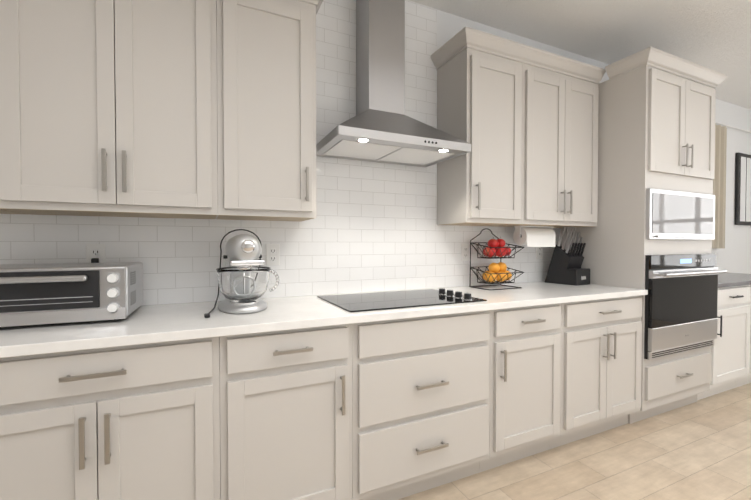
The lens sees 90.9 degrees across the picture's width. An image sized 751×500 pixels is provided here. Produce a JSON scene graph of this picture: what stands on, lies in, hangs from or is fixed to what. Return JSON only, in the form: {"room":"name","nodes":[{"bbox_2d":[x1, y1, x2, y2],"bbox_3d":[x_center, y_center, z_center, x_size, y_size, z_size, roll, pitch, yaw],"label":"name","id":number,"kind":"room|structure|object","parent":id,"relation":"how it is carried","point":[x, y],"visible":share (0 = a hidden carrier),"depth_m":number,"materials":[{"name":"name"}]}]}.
{"room":"kitchen","nodes":[
{"label":"kitchen","id":0,"kind":"room"},
{"bbox_2d":[0,0,750,305],"bbox_3d":[1.048,-0.214,2.820,8.800,2.750,0.120,0,1,-25],"label":"wall","id":1,"kind":"structure","parent":0,"point":[372,227],"depth_m":2.18,"materials":[{"name":"tile"}]},
{"bbox_2d":[0,209,24,213],"bbox_3d":[-1.812,-0.658,1.217,0.907,1.026,0.357,0,1,-25],"label":"upper cabinet","id":2,"kind":"object","parent":1,"relation":"attached to","point":[5,212],"visible":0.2,"depth_m":1.48,"materials":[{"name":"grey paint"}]},
{"bbox_2d":[86,244,105,262],"bbox_3d":[-1.262,0.066,1.663,0.072,0.186,0.037,0,1,-25],"label":"electrical outlet","id":3,"kind":"object","parent":1,"relation":"attached to","point":[95,253],"visible":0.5,"depth_m":1.67,"materials":[{"name":"white plastic"}]},
{"bbox_2d":[0,0,217,218],"bbox_3d":[-1.070,-0.664,1.562,0.728,1.026,0.357,0,1,-25],"label":"upper cabinet","id":4,"kind":"object","parent":1,"relation":"attached to","point":[108,108],"visible":1,"depth_m":1.43,"materials":[{"name":"grey paint"}]},
{"bbox_2d":[216,0,315,220],"bbox_3d":[-0.539,-0.668,1.809,0.440,1.026,0.357,0,1,-25],"label":"upper cabinet","id":5,"kind":"object","parent":1,"relation":"attached to","point":[266,109],"visible":1,"depth_m":1.68,"materials":[{"name":"grey paint"}]},
{"bbox_2d":[266,244,279,264],"bbox_3d":[-0.557,0.025,2.006,0.072,0.116,0.008,0,1,-25],"label":"electrical outlet","id":6,"kind":"object","parent":1,"relation":"attached to","point":[272,254],"visible":1,"depth_m":2.00,"materials":[{"name":"white plastic"}]},
{"bbox_2d":[299,0,322,13],"bbox_3d":[-1.282,-1.213,1.454,2.181,0.082,0.357,0,1,-25],"label":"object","id":7,"kind":"object","parent":1,"relation":"attached to","point":[317,3],"visible":0.25,"depth_m":1.77,"materials":[{"name":"grey paint"}]},
{"bbox_2d":[316,0,470,166],"bbox_3d":[0.081,-1.052,2.038,0.760,1.040,0.452,0,1,-25],"label":"range hood","id":8,"kind":"object","parent":1,"relation":"attached to","point":[380,127],"visible":0.94,"depth_m":2.05,"materials":[{"name":"silver metal"}]},
{"bbox_2d":[461,244,469,260],"bbox_3d":[0.622,0.016,2.554,0.072,0.116,0.008,0,1,-25],"label":"electrical outlet","id":9,"kind":"object","parent":1,"relation":"attached to","point":[465,252],"visible":1,"depth_m":2.55,"materials":[{"name":"white plastic"}]},
{"bbox_2d":[431,26,605,225],"bbox_3d":[0.992,-0.720,2.520,1.230,1.104,0.357,0,1,-25],"label":"upper cabinet","id":10,"kind":"object","parent":1,"relation":"attached to","point":[479,91],"visible":1,"depth_m":2.26,"materials":[{"name":"grey paint"}]},
{"bbox_2d":[536,247,542,258],"bbox_3d":[1.269,0.011,2.855,0.072,0.116,0.008,0,1,-25],"label":"electrical outlet","id":11,"kind":"object","parent":1,"relation":"attached to","point":[539,252],"visible":0.83,"depth_m":2.85,"materials":[{"name":"white plastic"}]},
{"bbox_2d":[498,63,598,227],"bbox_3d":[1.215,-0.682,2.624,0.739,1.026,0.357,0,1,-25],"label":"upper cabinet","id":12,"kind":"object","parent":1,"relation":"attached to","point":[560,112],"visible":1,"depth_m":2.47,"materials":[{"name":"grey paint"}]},
{"bbox_2d":[513,226,555,246],"bbox_3d":[1.121,-0.095,2.607,0.320,0.146,0.124,0,1,-25],"label":"paper towel holder","id":13,"kind":"object","parent":12,"relation":"attached to","point":[538,236],"visible":0.98,"depth_m":2.55,"materials":[{"name":"white paper"}]},
{"bbox_2d":[712,122,750,248],"bbox_3d":[3.992,-0.674,4.071,1.400,1.308,0.074,0,1,-25],"label":"panel","id":14,"kind":"object","parent":1,"relation":"attached to","point":[719,189],"visible":0.67,"depth_m":3.87,"materials":[{"name":"beige fabric"}]},
{"bbox_2d":[734,152,750,225],"bbox_3d":[4.291,-0.682,4.234,0.620,0.800,0.030,0,1,-25],"label":"picture frame","id":15,"kind":"object","parent":1,"relation":"attached to","point":[743,189],"visible":1,"depth_m":4.14,"materials":[{"name":"grey"}]},
{"bbox_2d":[398,383,750,499],"bbox_3d":[2.043,1.247,0.704,9.040,0.100,4.840,0,1,-25],"label":"floor","id":16,"kind":"structure","parent":0,"point":[700,449],"depth_m":2.02,"materials":[{"name":"beige tile"}]},
{"bbox_2d":[0,337,219,499],"bbox_3d":[-1.009,0.745,1.446,0.720,0.880,0.662,0,1,-25],"label":"base cabinet","id":17,"kind":"object","parent":16,"relation":"on","point":[137,422],"visible":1,"depth_m":1.19,"materials":[{"name":"grey paint"}]},
{"bbox_2d":[219,324,351,499],"bbox_3d":[-0.449,0.740,1.706,0.514,0.880,0.662,0,1,-25],"label":"base cabinet","id":18,"kind":"object","parent":16,"relation":"on","point":[285,414],"visible":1,"depth_m":1.43,"materials":[{"name":"grey paint"}]},
{"bbox_2d":[352,310,489,499],"bbox_3d":[0.124,0.736,1.973,0.747,0.880,0.662,0,1,-25],"label":"base cabinet","id":19,"kind":"object","parent":16,"relation":"on","point":[420,404],"visible":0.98,"depth_m":1.68,"materials":[{"name":"grey paint"}]},
{"bbox_2d":[479,303,560,472],"bbox_3d":[0.698,0.731,2.240,0.518,0.880,0.662,0,1,-25],"label":"base cabinet","id":20,"kind":"object","parent":16,"relation":"on","point":[525,377],"visible":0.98,"depth_m":1.97,"materials":[{"name":"grey paint"}]},
{"bbox_2d":[549,295,641,448],"bbox_3d":[1.274,0.727,2.507,0.750,0.880,0.662,0,1,-25],"label":"base cabinet","id":21,"kind":"object","parent":16,"relation":"on","point":[601,354],"visible":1,"depth_m":2.22,"materials":[{"name":"grey paint"}]},
{"bbox_2d":[561,47,726,423],"bbox_3d":[2.011,-0.057,2.801,0.941,2.438,0.728,0,1,-25],"label":"tall cabinet","id":22,"kind":"object","parent":16,"relation":"on","point":[652,232],"visible":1,"depth_m":2.52,"materials":[{"name":"grey paint"}]},
{"bbox_2d":[697,285,750,399],"bbox_3d":[2.657,0.716,3.151,0.615,0.880,0.662,0,1,-25],"label":"base cabinet","id":23,"kind":"object","parent":16,"relation":"on","point":[730,352],"visible":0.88,"depth_m":2.89,"materials":[{"name":"white paint"}]},
{"bbox_2d":[736,285,750,386],"bbox_3d":[3.299,0.711,3.449,0.799,0.880,0.662,0,1,-25],"label":"base cabinet","id":24,"kind":"object","parent":16,"relation":"on","point":[743,381],"visible":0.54,"depth_m":3.11,"materials":[{"name":"white paint"}]},
{"bbox_2d":[718,273,750,287],"bbox_3d":[3.022,0.205,3.319,1.426,0.133,0.648,0,1,-25],"label":"countertop","id":25,"kind":"structure","parent":24,"relation":"on","point":[731,279],"depth_m":3.05,"materials":[{"name":"grey stone"}]},
{"bbox_3d":[-1.748,0.751,1.102,0.907,0.880,0.662,0,1,-25],"label":"base cabinet","id":26,"kind":"object","parent":16,"relation":"on","visible":0},
{"bbox_2d":[0,282,647,357],"bbox_3d":[-0.276,0.281,1.787,4.162,0.033,0.648,0,1,-25],"label":"countertop","id":27,"kind":"structure","parent":26,"relation":"on","point":[148,324],"depth_m":1.48,"materials":[{"name":"white stone"}]},
{"bbox_2d":[0,262,142,326],"bbox_3d":[-1.231,0.164,1.441,0.501,0.210,0.370,0,1,-23],"label":"toaster oven","id":28,"kind":"object","parent":27,"relation":"on","point":[38,294],"visible":1,"depth_m":1.33,"materials":[{"name":"silver metal"}]},
{"bbox_2d":[204,229,278,317],"bbox_3d":[-0.609,0.084,1.681,0.322,0.363,0.370,0,1,-27],"label":"stand mixer","id":29,"kind":"object","parent":27,"relation":"on","point":[243,280],"visible":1,"depth_m":1.56,"materials":[{"name":"silver metal"}]},
{"bbox_2d":[317,288,486,311],"bbox_3d":[0.124,0.240,1.968,0.750,0.040,0.510,0,1,-25],"label":"cooktop","id":30,"kind":"object","parent":27,"relation":"in","point":[358,302],"visible":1,"depth_m":1.91,"materials":[{"name":"black glass"}]},
{"bbox_2d":[469,228,523,289],"bbox_3d":[0.806,0.052,2.467,0.286,0.400,0.208,0,1,-25],"label":"fruit basket","id":31,"kind":"object","parent":27,"relation":"on","point":[499,273],"visible":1,"depth_m":2.34,"materials":[{"name":"black metal"}]},
{"bbox_2d":[545,227,589,285],"bbox_3d":[1.420,0.037,2.736,0.168,0.420,0.252,-1,1,-29],"label":"knife block","id":32,"kind":"object","parent":27,"relation":"on","point":[566,262],"visible":1,"depth_m":2.68,"materials":[{"name":"black painted wood"},{"name":"black plastic"},{"name":"steel"}]},
{"bbox_2d":[409,0,750,109],"bbox_3d":[2.043,-1.602,0.656,9.040,0.100,4.840,0,1,-25],"label":"ceiling","id":33,"kind":"structure","parent":0,"point":[714,35],"depth_m":2.62,"materials":[{"name":"white paint"}]}
]}

